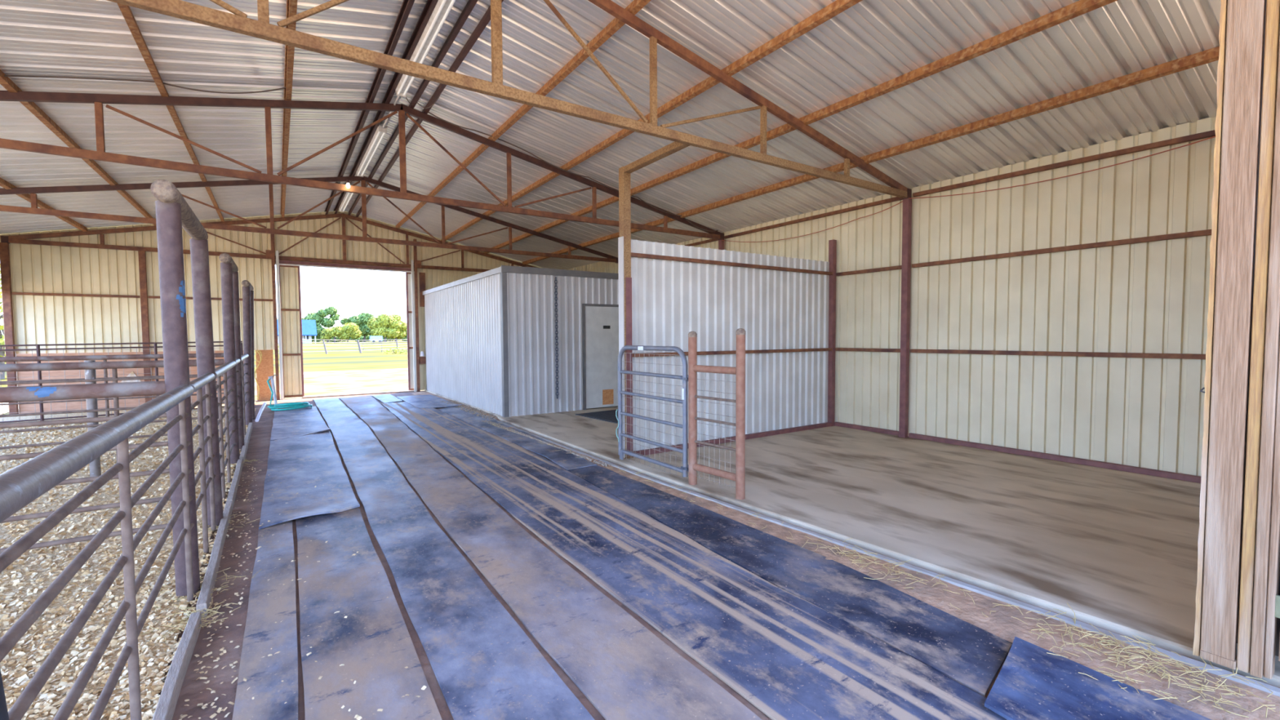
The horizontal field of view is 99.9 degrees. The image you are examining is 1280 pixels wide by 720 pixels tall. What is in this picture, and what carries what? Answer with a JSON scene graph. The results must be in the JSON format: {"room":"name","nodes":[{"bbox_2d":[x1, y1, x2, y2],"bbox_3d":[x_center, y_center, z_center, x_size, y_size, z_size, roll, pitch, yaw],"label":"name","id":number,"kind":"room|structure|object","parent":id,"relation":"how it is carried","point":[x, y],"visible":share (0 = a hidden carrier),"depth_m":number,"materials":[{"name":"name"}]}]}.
{"room":"barn interior","nodes":[
{"label":"barn interior","id":0,"kind":"room"},
{"bbox_2d":[0,210,540,390],"bbox_3d":[-7.723,-1.484,14.111,12.082,4.789,0.039,-2,3,-34],"label":"wall","id":1,"kind":"structure","parent":0,"point":[35,268],"depth_m":11.91,"materials":[{"name":"metal"}]},
{"bbox_2d":[11,292,139,297],"bbox_3d":[-11.762,-1.359,11.278,1.890,0.050,0.050,-2,3,-34],"label":"beam","id":2,"kind":"structure","parent":1,"relation":"attached to","point":[12,293],"depth_m":11.22,"materials":[{"name":"metal"}]},
{"bbox_2d":[16,351,145,413],"bbox_3d":[-11.757,0.463,11.377,1.900,1.230,0.045,-2,3,-34],"label":"board","id":3,"kind":"object","parent":1,"relation":"attached to","point":[54,375],"visible":0.4,"depth_m":11.27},
{"bbox_2d":[150,350,244,403],"bbox_3d":[-10.107,0.404,12.488,1.840,1.230,0.045,-2,3,-34],"label":"board","id":4,"kind":"object","parent":1,"relation":"attached to","point":[161,370],"visible":0.12,"depth_m":12.36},
{"bbox_2d":[255,350,274,400],"bbox_3d":[-9.150,0.369,13.133,0.350,1.230,0.045,-2,3,-34],"label":"board","id":5,"kind":"object","parent":1,"relation":"attached to","point":[265,369],"visible":0.81,"depth_m":13.13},
{"bbox_2d":[279,265,304,398],"bbox_3d":[-8.761,-0.716,13.510,0.465,3.340,0.074,-2,3,-34],"label":"sliding door","id":6,"kind":"structure","parent":1,"relation":"in","point":[289,275],"depth_m":13.53,"materials":[{"name":"beige paint"}]},
{"bbox_2d":[275,259,411,271],"bbox_3d":[-7.601,-2.448,14.041,3.260,0.090,0.090,-2,3,-34],"label":"door frame","id":7,"kind":"structure","parent":1,"relation":"attached to","point":[291,262],"depth_m":13.93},
{"bbox_2d":[275,262,414,272],"bbox_3d":[-7.567,-2.386,13.995,3.260,0.035,0.030,-2,3,-34],"label":"door track","id":8,"kind":"object","parent":1,"relation":"attached to","point":[275,263],"visible":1,"depth_m":13.90,"materials":[{"name":"brown metal"}]},
{"bbox_2d":[302,390,413,398],"bbox_3d":[-7.416,0.903,14.376,2.700,0.032,0.250,-2,3,-34],"label":"trim","id":9,"kind":"structure","parent":1,"relation":"attached to","point":[400,391],"depth_m":14.22,"materials":[{"name":"grey wood"}]},
{"bbox_2d":[405,272,413,390],"bbox_3d":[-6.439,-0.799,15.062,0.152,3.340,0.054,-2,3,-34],"label":"sliding door","id":10,"kind":"structure","parent":1,"relation":"in","point":[408,275],"depth_m":15.06,"materials":[{"name":"white"}]},
{"bbox_2d":[0,0,1221,269],"bbox_3d":[-2.866,-2.985,6.785,12.441,1.299,17.852,-2,3,-34],"label":"ceiling","id":11,"kind":"structure","parent":0,"point":[869,44],"depth_m":6.10,"materials":[{"name":"metal"}]},
{"bbox_2d":[0,176,617,263],"bbox_3d":[-5.513,-3.013,10.750,11.976,1.301,0.070,-2,3,-34],"label":"roof truss","id":12,"kind":"object","parent":11,"relation":"attached to","point":[33,191],"visible":0.76,"depth_m":10.11,"materials":[{"name":"metal"}]},
{"bbox_2d":[395,74,414,97],"label":"light fixture","id":13,"kind":"object","parent":11,"relation":"attached to","point":[406,81],"depth_m":6.72,"materials":[{"name":"white plastic"}]},
{"bbox_2d":[409,0,455,63],"label":"light fixture","id":14,"kind":"object","parent":11,"relation":"attached to","point":[442,10],"depth_m":5.51,"materials":[{"name":"white plastic"}]},
{"bbox_2d":[101,391,1279,719],"bbox_3d":[-2.825,1.356,6.901,12.460,0.306,17.700,-2,3,-34],"label":"floor","id":15,"kind":"structure","parent":0,"point":[259,444],"depth_m":2.85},
{"bbox_2d":[0,669,8,719],"bbox_3d":[-1.241,0.901,1.059,0.140,1.211,0.279,-2,3,-34],"label":"steel post","id":16,"kind":"object","parent":15,"relation":"on","point":[3,708],"visible":1,"depth_m":1.01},
{"bbox_2d":[0,384,194,719],"bbox_3d":[-1.768,0.804,1.871,0.075,1.227,3.021,-2,3,-34],"label":"fence panel","id":17,"kind":"object","parent":16,"relation":"attached to","point":[20,486],"visible":1,"depth_m":1.62,"materials":[{"name":"metal"}]},
{"bbox_2d":[0,242,18,413],"bbox_3d":[-12.599,-0.607,10.744,0.160,3.434,0.120,-2,3,-34],"label":"steel post","id":18,"kind":"object","parent":15,"relation":"on","point":[5,264],"visible":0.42,"depth_m":10.70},
{"bbox_2d":[0,400,256,719],"bbox_3d":[-6.545,1.295,5.383,4.000,0.051,15.750,-2,3,-34],"label":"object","id":19,"kind":"object","parent":15,"relation":"on","point":[97,519],"visible":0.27,"depth_m":3.44,"materials":[{"name":"gravel"}]},
{"bbox_2d":[0,381,170,553],"bbox_3d":[-4.296,0.806,2.088,3.780,1.292,0.129,-2,3,-34],"label":"fence","id":20,"kind":"object","parent":19,"relation":"on","point":[66,392],"visible":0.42,"depth_m":2.89,"materials":[{"name":"metal"}]},
{"bbox_2d":[0,352,224,422],"bbox_3d":[-8.400,0.556,8.170,3.780,1.292,0.124,-2,3,-34],"label":"fence","id":21,"kind":"object","parent":19,"relation":"on","point":[104,357],"visible":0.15,"depth_m":8.14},
{"bbox_2d":[0,359,225,476],"bbox_3d":[-6.487,0.673,5.335,3.780,1.292,0.128,-2,3,-34],"label":"fence","id":22,"kind":"object","parent":19,"relation":"on","point":[90,366],"visible":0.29,"depth_m":5.72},
{"bbox_2d":[0,341,244,422],"bbox_3d":[-9.590,0.392,9.840,3.782,1.444,0.042,-2,3,-34],"label":"panel","id":23,"kind":"object","parent":19,"relation":"on","point":[37,346],"visible":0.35,"depth_m":9.53,"materials":[{"name":"red metal"}]},
{"bbox_2d":[0,410,255,719],"bbox_3d":[-6.322,1.289,5.263,3.879,0.079,12.537,-2,3,-34],"label":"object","id":24,"kind":"object","parent":19,"relation":"on","point":[104,679],"visible":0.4,"depth_m":3.06,"materials":[{"name":"gravel"}]},
{"bbox_2d":[0,408,256,719],"bbox_3d":[-6.318,1.291,5.265,3.876,0.084,12.540,-2,3,-34],"label":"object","id":25,"kind":"object","parent":19,"relation":"on","point":[24,678],"visible":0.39,"depth_m":3.03,"materials":[{"name":"gravel"}]},
{"bbox_2d":[150,179,223,600],"bbox_3d":[-3.038,0.187,3.673,0.148,2.414,1.610,-2,3,-34],"label":"steel post","id":26,"kind":"object","parent":19,"relation":"on","point":[173,212],"visible":0.77,"depth_m":3.09,"materials":[{"name":"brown metal"}]},
{"bbox_2d":[190,372,216,553],"bbox_3d":[-3.014,0.730,3.718,0.066,1.222,1.241,-2,3,-34],"label":"fence panel","id":27,"kind":"object","parent":26,"relation":"attached to","point":[205,380],"visible":0.82,"depth_m":3.73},
{"bbox_2d":[214,360,236,499],"bbox_3d":[-4.110,0.661,5.342,0.075,1.227,2.441,-2,3,-34],"label":"fence panel","id":28,"kind":"object","parent":26,"relation":"attached to","point":[223,369],"visible":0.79,"depth_m":5.31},
{"bbox_2d":[114,458,262,643],"bbox_3d":[-3.618,1.281,4.638,0.650,0.049,4.779,-2,3,-34],"label":"straw","id":29,"kind":"object","parent":19,"relation":"on","point":[216,607],"visible":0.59,"depth_m":2.93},
{"bbox_2d":[218,253,244,466],"bbox_3d":[-5.113,0.005,6.764,0.125,2.523,1.229,-2,3,-34],"label":"steel post","id":30,"kind":"object","parent":19,"relation":"on","point":[228,268],"visible":0.77,"depth_m":6.35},
{"bbox_2d":[137,250,151,402],"bbox_3d":[-10.916,-0.670,11.877,0.160,3.439,0.120,-2,3,-34],"label":"steel post","id":31,"kind":"object","parent":15,"relation":"on","point":[141,254],"visible":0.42,"depth_m":11.82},
{"bbox_2d":[151,611,201,719],"bbox_3d":[-1.796,1.418,1.996,0.050,0.109,2.021,-2,3,-33],"label":"board","id":32,"kind":"object","parent":15,"relation":"on","point":[166,704],"visible":0.91,"depth_m":2.36,"materials":[{"name":"grey wood"}]},
{"bbox_2d":[195,501,232,617],"bbox_3d":[-3.018,1.342,3.855,0.047,0.108,2.230,-2,3,-34],"label":"board","id":33,"kind":"object","parent":15,"relation":"on","point":[204,599],"visible":0.91,"depth_m":3.49,"materials":[{"name":"grey wood"}]},
{"bbox_2d":[226,457,244,507],"bbox_3d":[-4.265,1.267,5.684,0.048,0.109,2.100,-2,3,-34],"label":"board","id":34,"kind":"object","parent":15,"relation":"on","point":[234,485],"visible":0.84,"depth_m":5.47,"materials":[{"name":"grey wood"}]},
{"bbox_2d":[240,422,252,461],"bbox_3d":[-5.766,1.176,7.896,0.048,0.108,3.150,-2,3,-34],"label":"board","id":35,"kind":"object","parent":15,"relation":"on","point":[244,449],"visible":0.82,"depth_m":7.54,"materials":[{"name":"grey wood"}]},
{"bbox_2d":[241,280,254,426],"bbox_3d":[-6.980,-0.112,9.610,0.173,2.525,1.150,-2,3,-34],"label":"steel post","id":36,"kind":"object","parent":15,"relation":"on","point":[247,288],"visible":0.82,"depth_m":9.23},
{"bbox_2d":[241,353,248,435],"bbox_3d":[-6.078,0.542,8.258,0.075,1.227,2.341,-2,3,-34],"label":"fence panel","id":37,"kind":"object","parent":36,"relation":"attached to","point":[245,356],"visible":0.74,"depth_m":8.24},
{"bbox_2d":[231,520,297,719],"bbox_3d":[-1.422,1.427,2.047,0.232,0.024,5.687,-2,3,-33],"label":"rubber mat","id":38,"kind":"object","parent":15,"relation":"on","point":[264,675],"visible":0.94,"depth_m":2.69,"materials":[{"name":"rubber"}]},
{"bbox_2d":[266,233,284,399],"bbox_3d":[-8.916,-1.128,13.123,0.255,4.220,0.100,-2,3,-34],"label":"steel post","id":39,"kind":"object","parent":15,"relation":"on","point":[270,254],"visible":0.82,"depth_m":13.12,"materials":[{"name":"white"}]},
{"bbox_2d":[270,406,330,440],"bbox_3d":[-6.234,1.077,9.794,0.788,0.066,4.175,-2,3,-34],"label":"rubber mat","id":40,"kind":"object","parent":15,"relation":"on","point":[287,423],"visible":0.98,"depth_m":9.40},
{"bbox_2d":[266,378,312,410],"bbox_3d":[-7.349,0.703,11.299,0.801,0.646,0.629,-2,3,-34],"label":"garden hose","id":41,"kind":"object","parent":40,"relation":"on","point":[287,406],"visible":1,"depth_m":11.18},
{"bbox_2d":[178,466,426,719],"bbox_3d":[-2.765,1.323,4.279,0.870,0.044,5.515,-2,3,-34],"label":"wood shavings","id":42,"kind":"object","parent":15,"relation":"on","point":[357,717],"visible":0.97,"depth_m":2.52},
{"bbox_2d":[258,430,359,529],"bbox_3d":[-4.019,1.225,6.476,0.820,0.051,4.860,-2,3,-34],"label":"rubber mat","id":43,"kind":"object","parent":15,"relation":"on","point":[313,460],"visible":0.99,"depth_m":5.61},
{"bbox_2d":[295,506,442,719],"bbox_3d":[-1.147,1.417,2.275,0.479,0.022,5.763,-2,3,-33],"label":"rubber mat","id":44,"kind":"object","parent":15,"relation":"on","point":[375,656],"visible":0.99,"depth_m":2.75,"materials":[{"name":"rubber"}]},
{"bbox_2d":[371,394,402,403],"bbox_3d":[-6.214,0.947,13.228,0.441,0.022,2.000,-2,3,-34],"label":"rubber mat","id":45,"kind":"object","parent":15,"relation":"on","point":[385,398],"visible":1,"depth_m":13.11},
{"bbox_2d":[410,239,426,391],"bbox_3d":[-6.133,-1.227,14.967,0.365,4.220,0.170,-2,3,-34],"label":"steel post","id":46,"kind":"object","parent":15,"relation":"on","point":[415,264],"visible":1,"depth_m":14.93,"materials":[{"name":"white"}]},
{"bbox_2d":[0,213,536,271],"bbox_3d":[-7.677,-3.144,13.956,11.976,1.301,0.070,-2,3,-34],"label":"roof truss","id":47,"kind":"object","parent":46,"relation":"on","point":[23,239],"visible":0.63,"depth_m":13.11,"materials":[{"name":"metal"}]},
{"bbox_2d":[395,394,462,408],"bbox_3d":[-4.976,0.946,12.554,0.840,0.063,2.900,-2,3,-34],"label":"rubber mat","id":48,"kind":"object","parent":15,"relation":"on","point":[428,401],"visible":0.99,"depth_m":12.39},
{"bbox_2d":[312,397,594,719],"bbox_3d":[-3.468,1.226,6.823,0.617,0.023,15.908,-2,3,-33],"label":"rubber mat","id":49,"kind":"object","parent":15,"relation":"on","point":[485,666],"visible":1,"depth_m":2.97,"materials":[{"name":"rubber"}]},
{"bbox_2d":[438,406,596,470],"bbox_3d":[-2.350,1.122,8.871,0.583,0.027,6.350,-2,3,-34],"label":"rubber mat","id":50,"kind":"object","parent":15,"relation":"on","point":[567,460],"visible":0.93,"depth_m":7.77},
{"bbox_2d":[440,400,609,466],"bbox_3d":[-2.472,1.087,9.430,0.466,0.036,7.706,-2,3,-34],"label":"gravel","id":51,"kind":"object","parent":15,"relation":"on","point":[448,402],"visible":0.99,"depth_m":8.92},
{"bbox_2d":[339,395,761,719],"bbox_3d":[-2.941,1.213,7.058,0.714,0.025,15.714,-2,3,-33],"label":"rubber mat","id":52,"kind":"object","parent":15,"relation":"on","point":[625,671],"visible":1,"depth_m":2.95,"materials":[{"name":"rubber"}]},
{"bbox_2d":[381,401,1007,719],"bbox_3d":[-1.802,1.222,6.678,1.038,0.026,13.832,-2,3,-32],"label":"rubber mat","id":53,"kind":"object","parent":15,"relation":"on","point":[791,658],"visible":0.98,"depth_m":3.00,"materials":[{"name":"rubber"}]},
{"bbox_2d":[984,636,1211,719],"bbox_3d":[1.974,1.400,1.815,0.689,0.037,1.505,-2,3,-34],"label":"rubber mat","id":54,"kind":"object","parent":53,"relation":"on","point":[1032,683],"visible":1,"depth_m":2.21,"materials":[{"name":"rubber"}]},
{"bbox_2d":[566,465,1012,697],"bbox_3d":[0.488,1.313,4.383,0.584,0.022,4.645,-2,3,-31],"label":"rubber mat","id":55,"kind":"object","parent":15,"relation":"on","point":[972,656],"visible":0.97,"depth_m":3.19,"materials":[{"name":"rubber"}]},
{"bbox_2d":[491,422,1279,717],"bbox_3d":[-0.055,1.223,5.516,0.674,0.058,8.823,-2,3,-37],"label":"straw","id":56,"kind":"object","parent":15,"relation":"on","point":[1148,651],"visible":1,"depth_m":2.48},
{"bbox_2d":[497,420,1279,696],"bbox_3d":[0.064,1.262,5.827,0.167,0.056,9.104,-2,3,-35],"label":"concrete curb","id":57,"kind":"structure","parent":15,"relation":"on","point":[1276,691],"depth_m":3.13,"materials":[{"name":"concrete"}]},
{"bbox_2d":[631,240,829,451],"bbox_3d":[1.506,-0.202,7.667,3.990,2.640,0.029,-2,3,-34],"label":"wall","id":58,"kind":"structure","parent":0,"point":[776,309],"depth_m":7.51,"materials":[{"name":"white"}]},
{"bbox_2d":[631,252,832,275],"bbox_3d":[1.476,-1.328,7.557,3.855,0.045,0.050,-2,3,-34],"label":"beam","id":59,"kind":"structure","parent":58,"relation":"attached to","point":[633,255],"depth_m":7.31,"materials":[{"name":"metal"}]},
{"bbox_2d":[632,347,831,357],"bbox_3d":[1.483,-0.114,7.611,3.855,0.045,0.050,-2,3,-34],"label":"beam","id":60,"kind":"structure","parent":58,"relation":"attached to","point":[733,352],"depth_m":7.45,"materials":[{"name":"metal"}]},
{"bbox_2d":[424,389,1279,687],"bbox_3d":[-0.017,1.152,9.813,4.260,0.220,15.800,-2,3,-34],"label":"floor","id":61,"kind":"structure","parent":0,"point":[1119,548],"depth_m":4.50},
{"bbox_2d":[422,265,618,417],"bbox_3d":[-2.573,-0.498,13.562,4.095,2.770,6.419,-2,3,-34],"label":"storage unit","id":62,"kind":"object","parent":61,"relation":"on","point":[490,335],"visible":0.79,"depth_m":10.69,"materials":[{"name":"silver metal"}]},
{"bbox_2d":[575,408,617,423],"bbox_3d":[-0.417,1.028,9.961,1.035,0.019,1.324,-2,3,-38],"label":"door mat","id":63,"kind":"object","parent":61,"relation":"on","point":[609,415],"visible":0.48,"depth_m":9.95,"materials":[{"name":"black rubber"}]},
{"bbox_2d":[617,141,689,458],"bbox_3d":[0.143,-0.530,6.029,0.130,3.482,1.265,-2,3,-34],"label":"steel post","id":64,"kind":"object","parent":61,"relation":"on","point":[624,193],"visible":0.81,"depth_m":6.43,"materials":[{"name":"brown metal"}]},
{"bbox_2d":[106,0,911,199],"bbox_3d":[-1.141,-2.747,4.271,11.976,1.301,0.070,-2,3,-34],"label":"roof truss","id":65,"kind":"object","parent":64,"relation":"on","point":[237,22],"visible":0.97,"depth_m":4.63,"materials":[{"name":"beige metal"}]},
{"bbox_2d":[688,328,746,499],"bbox_3d":[0.715,0.477,5.098,0.089,1.543,0.705,-2,3,-39],"label":"gate panel","id":66,"kind":"object","parent":61,"relation":"on","point":[739,477],"visible":1,"depth_m":5.07,"materials":[{"name":"metal"}]},
{"bbox_2d":[617,345,688,479],"bbox_3d":[0.119,0.525,5.914,0.060,1.360,1.330,-2,3,-34],"label":"gate","id":67,"kind":"object","parent":66,"relation":"attached to","point":[684,468],"visible":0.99,"depth_m":5.89,"materials":[{"name":"metal"}]},
{"bbox_2d":[718,239,724,249],"bbox_3d":[1.643,-0.716,10.875,0.105,3.401,0.112,-2,3,-34],"label":"steel post","id":68,"kind":"object","parent":61,"relation":"on","point":[721,243],"visible":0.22,"depth_m":10.77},
{"bbox_2d":[0,90,724,239],"bbox_3d":[-3.291,-2.877,7.457,11.976,1.301,0.070,-2,3,-34],"label":"roof truss","id":69,"kind":"object","parent":68,"relation":"on","point":[98,100],"visible":0.99,"depth_m":6.81,"materials":[{"name":"metal"}]},
{"bbox_2d":[0,177,87,231],"bbox_3d":[-6.749,-2.437,4.037,0.074,0.098,17.600,-2,3,-34],"label":"roof beam","id":70,"kind":"structure","parent":69,"relation":"on","point":[3,184],"depth_m":9.18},
{"bbox_2d":[0,69,156,226],"bbox_3d":[-5.806,-2.701,4.663,0.074,0.098,17.600,-2,3,-34],"label":"roof beam","id":71,"kind":"structure","parent":69,"relation":"on","point":[5,82],"depth_m":6.57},
{"bbox_2d":[117,3,224,222],"bbox_3d":[-4.845,-2.969,5.300,0.074,0.098,17.600,-2,3,-34],"label":"roof beam","id":72,"kind":"structure","parent":69,"relation":"on","point":[126,11],"depth_m":5.61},
{"bbox_2d":[4,75,285,93],"bbox_3d":[-5.184,-3.001,5.812,2.335,0.482,0.016,-2,3,-34],"label":"cable","id":73,"kind":"object","parent":72,"relation":"hanging from","point":[25,76],"visible":0.94,"depth_m":5.69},
{"bbox_2d":[280,0,297,217],"bbox_3d":[-3.876,-3.239,5.942,0.074,0.098,17.600,-2,3,-34],"label":"roof beam","id":74,"kind":"structure","parent":69,"relation":"on","point":[291,5],"depth_m":6.46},
{"bbox_2d":[324,0,414,214],"bbox_3d":[-3.106,-3.453,6.453,0.062,0.095,17.600,-2,3,-34],"label":"roof beam","id":75,"kind":"structure","parent":69,"relation":"on","point":[406,6],"depth_m":6.66,"materials":[{"name":"red metal"}]},
{"bbox_2d":[333,0,438,213],"bbox_3d":[-2.937,-3.501,6.566,0.062,0.095,17.600,-2,3,-34],"label":"roof beam","id":76,"kind":"structure","parent":69,"relation":"on","point":[430,5],"depth_m":6.77,"materials":[{"name":"red metal"}]},
{"bbox_2d":[338,183,356,212],"bbox_3d":[-6.691,-3.702,12.292,0.130,0.148,2.500,-2,3,-34],"label":"light fixture","id":77,"kind":"object","parent":76,"relation":"attached to","point":[348,196],"visible":0.65,"depth_m":12.44,"materials":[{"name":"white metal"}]},
{"bbox_2d":[355,124,387,177],"bbox_3d":[-4.659,-3.579,9.281,0.130,0.148,2.730,-2,3,-34],"label":"light fixture","id":78,"kind":"object","parent":76,"relation":"attached to","point":[380,131],"visible":1,"depth_m":9.00,"materials":[{"name":"white plastic"}]},
{"bbox_2d":[347,0,478,214],"bbox_3d":[-2.667,-3.519,6.747,0.062,0.095,17.600,-2,3,-34],"label":"roof beam","id":79,"kind":"structure","parent":69,"relation":"on","point":[470,4],"depth_m":6.33,"materials":[{"name":"red metal"}]},
{"bbox_2d":[355,0,503,217],"bbox_3d":[-2.518,-3.489,6.849,0.062,0.095,17.600,-2,3,-34],"label":"beam","id":80,"kind":"structure","parent":69,"relation":"on","point":[486,18],"depth_m":6.73,"materials":[{"name":"red metal"}]},
{"bbox_2d":[423,109,718,231],"bbox_3d":[-0.741,-3.019,9.088,5.505,1.152,0.018,-2,3,-34],"label":"cable","id":81,"kind":"object","parent":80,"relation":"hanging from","point":[424,109],"visible":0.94,"depth_m":8.67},
{"bbox_2d":[395,0,651,228],"bbox_3d":[-1.721,-3.324,7.394,0.074,0.098,17.600,-2,3,-34],"label":"beam","id":82,"kind":"structure","parent":69,"relation":"on","point":[635,6],"depth_m":6.36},
{"bbox_2d":[444,0,862,240],"bbox_3d":[-0.724,-3.118,8.074,0.074,0.098,17.600,-2,3,-34],"label":"beam","id":83,"kind":"structure","parent":69,"relation":"on","point":[837,6],"depth_m":5.82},
{"bbox_2d":[484,0,1117,253],"bbox_3d":[0.288,-2.909,8.767,0.074,0.098,17.600,-2,3,-34],"label":"beam","id":84,"kind":"structure","parent":69,"relation":"on","point":[1080,7],"depth_m":5.33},
{"bbox_2d":[522,45,1219,264],"bbox_3d":[1.285,-2.704,9.447,0.074,0.098,17.600,-2,3,-34],"label":"beam","id":85,"kind":"structure","parent":69,"relation":"on","point":[1209,55],"depth_m":5.74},
{"bbox_2d":[633,422,831,455],"bbox_3d":[1.490,1.099,7.666,3.855,0.060,0.060,-2,3,-34],"label":"channel","id":86,"kind":"object","parent":61,"relation":"on","point":[646,451],"visible":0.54,"depth_m":7.71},
{"bbox_2d":[827,239,836,426],"bbox_3d":[3.106,-0.427,8.718,0.105,3.002,0.112,-2,3,-34],"label":"steel post","id":87,"kind":"object","parent":61,"relation":"on","point":[832,243],"visible":0.78,"depth_m":8.68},
{"bbox_2d":[834,422,898,435],"bbox_3d":[3.505,1.059,8.312,0.060,0.060,1.120,-2,3,-34],"label":"channel","id":88,"kind":"object","parent":61,"relation":"on","point":[836,424],"visible":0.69,"depth_m":8.27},
{"bbox_2d":[897,197,911,438],"bbox_3d":[3.793,-0.585,7.690,0.105,3.401,0.112,-2,3,-34],"label":"steel post","id":89,"kind":"object","parent":61,"relation":"on","point":[907,203],"visible":0.98,"depth_m":7.66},
{"bbox_2d":[721,136,1215,242],"bbox_3d":[3.560,-2.169,7.906,0.032,0.246,6.867,-2,3,-34],"label":"cord","id":90,"kind":"object","parent":89,"relation":"attached to","point":[1212,136],"visible":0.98,"depth_m":6.47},
{"bbox_2d":[908,432,1200,483],"bbox_3d":[4.880,1.142,6.274,0.060,0.060,3.560,-2,3,-34],"label":"channel","id":91,"kind":"object","parent":61,"relation":"on","point":[1172,475],"visible":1,"depth_m":6.17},
{"bbox_2d":[1192,0,1279,679],"bbox_3d":[2.640,-0.739,2.314,0.115,4.200,0.233,-2,3,-34],"label":"timber post","id":92,"kind":"object","parent":61,"relation":"on","point":[1242,22],"visible":1,"depth_m":2.32,"materials":[{"name":"wood"}]},
{"bbox_2d":[566,116,1216,475],"bbox_3d":[1.623,-0.799,11.111,0.039,3.582,15.450,-2,3,-34],"label":"wall","id":93,"kind":"structure","parent":0,"point":[1149,297],"depth_m":6.41,"materials":[{"name":"metal"}]},
{"bbox_2d":[724,196,902,238],"bbox_3d":[2.755,-2.396,9.242,0.055,0.050,3.735,-2,3,-34],"label":"beam","id":94,"kind":"structure","parent":93,"relation":"attached to","point":[895,198],"depth_m":8.88,"materials":[{"name":"metal"}]},
{"bbox_2d":[835,347,900,352],"bbox_3d":[3.498,-0.155,8.257,0.055,0.050,1.120,-2,3,-34],"label":"beam","id":95,"kind":"structure","parent":93,"relation":"attached to","point":[862,349],"depth_m":8.23,"materials":[{"name":"metal"}]},
{"bbox_2d":[835,265,902,275],"bbox_3d":[3.491,-1.359,8.203,0.055,0.050,1.120,-2,3,-34],"label":"beam","id":96,"kind":"structure","parent":93,"relation":"attached to","point":[899,267],"depth_m":8.17,"materials":[{"name":"metal"}]},
{"bbox_2d":[910,349,1205,359],"bbox_3d":[4.874,-0.071,6.219,0.055,0.050,3.560,-2,3,-34],"label":"beam","id":97,"kind":"structure","parent":93,"relation":"attached to","point":[1180,356],"depth_m":6.11,"materials":[{"name":"metal"}]},
{"bbox_2d":[911,229,1211,267],"bbox_3d":[4.867,-1.275,6.165,0.055,0.050,3.560,-2,3,-34],"label":"beam","id":98,"kind":"structure","parent":93,"relation":"attached to","point":[1208,232],"depth_m":6.06,"materials":[{"name":"metal"}]},
{"bbox_2d":[912,129,1215,196],"bbox_3d":[4.861,-2.236,6.122,0.055,0.114,3.561,-2,3,-34],"label":"beam","id":99,"kind":"structure","parent":93,"relation":"attached to","point":[1211,133],"depth_m":6.02,"materials":[{"name":"metal"}]},
{"bbox_2d":[1236,0,1279,656],"bbox_3d":[3.409,-0.616,1.648,0.030,4.044,2.160,-2,3,-34],"label":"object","id":100,"kind":"structure","parent":0,"point":[1277,634],"depth_m":2.48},
{"label":"outside","id":101,"kind":"structure","parent":0,"visible":0},
{"bbox_2d":[0,339,408,414],"bbox_3d":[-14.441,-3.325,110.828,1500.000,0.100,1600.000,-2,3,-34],"label":"ground","id":102,"kind":"structure","parent":101,"point":[340,358],"depth_m":40.40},
{"bbox_2d":[0,270,5,379],"bbox_3d":[-25.025,-1.889,20.460,5.990,5.774,3.648,-2,3,-34],"label":"oak tree","id":103,"kind":"object","parent":102,"relation":"on","point":[2,327],"visible":0.02,"depth_m":20.71,"materials":[{"name":"green plant"}]},
{"bbox_2d":[276,320,316,343],"bbox_3d":[-96.953,-7.833,148.646,12.600,6.560,11.000,-2,3,-34],"label":"house","id":104,"kind":"structure","parent":102,"relation":"on","point":[308,329],"depth_m":148.19,"materials":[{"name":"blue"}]},
{"bbox_2d":[303,306,340,342],"bbox_3d":[-97.636,-10.732,163.746,11.731,11.505,7.348,-2,3,-34],"label":"oak tree","id":105,"kind":"object","parent":102,"relation":"on","point":[319,317],"visible":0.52,"depth_m":163.39,"materials":[{"name":"green plant"}]},
{"bbox_2d":[320,322,362,342],"bbox_3d":[-88.766,-8.110,160.051,11.342,6.452,4.681,-2,3,-34],"label":"tree","id":106,"kind":"object","parent":102,"relation":"on","point":[351,330],"visible":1,"depth_m":159.26,"materials":[{"name":"green plant"}]},
{"bbox_2d":[277,338,407,354],"bbox_3d":[-29.180,-1.544,56.533,8.561,1.500,20.943,-1,3,-5],"label":"fence","id":107,"kind":"object","parent":102,"relation":"on","point":[357,340],"visible":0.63,"depth_m":52.66,"materials":[{"name":"grey metal"}]},
{"bbox_2d":[340,312,374,342],"bbox_3d":[-89.144,-10.404,172.519,12.428,9.900,6.082,-2,3,-34],"label":"oak tree","id":108,"kind":"object","parent":102,"relation":"on","point":[362,319],"visible":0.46,"depth_m":170.73,"materials":[{"name":"green plant"}]},
{"bbox_2d":[311,333,406,342],"bbox_3d":[-102.838,-8.075,191.684,40.614,4.148,4.394,-2,3,-34],"label":"hedge","id":109,"kind":"object","parent":102,"relation":"on","point":[367,337],"visible":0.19,"depth_m":191.79,"materials":[{"name":"green plant"}]},
{"bbox_2d":[366,313,402,342],"bbox_3d":[-77.175,-9.611,162.958,10.099,9.037,5.688,-2,3,-34],"label":"tree","id":110,"kind":"object","parent":102,"relation":"on","point":[378,325],"visible":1,"depth_m":161.57,"materials":[{"name":"green plant"}]},
{"bbox_2d":[386,314,406,342],"bbox_3d":[-76.397,-9.915,169.096,7.175,9.085,4.825,-2,3,-34],"label":"oak tree","id":111,"kind":"object","parent":102,"relation":"on","point":[402,334],"visible":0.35,"depth_m":168.76,"materials":[{"name":"green plant"}]},
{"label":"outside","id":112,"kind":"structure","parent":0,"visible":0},
{"bbox_2d":[254,368,424,400],"bbox_3d":[-8.266,0.612,22.118,17.256,0.030,13.548,-2,3,-34],"label":"ground","id":113,"kind":"structure","parent":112,"point":[354,381],"depth_m":18.84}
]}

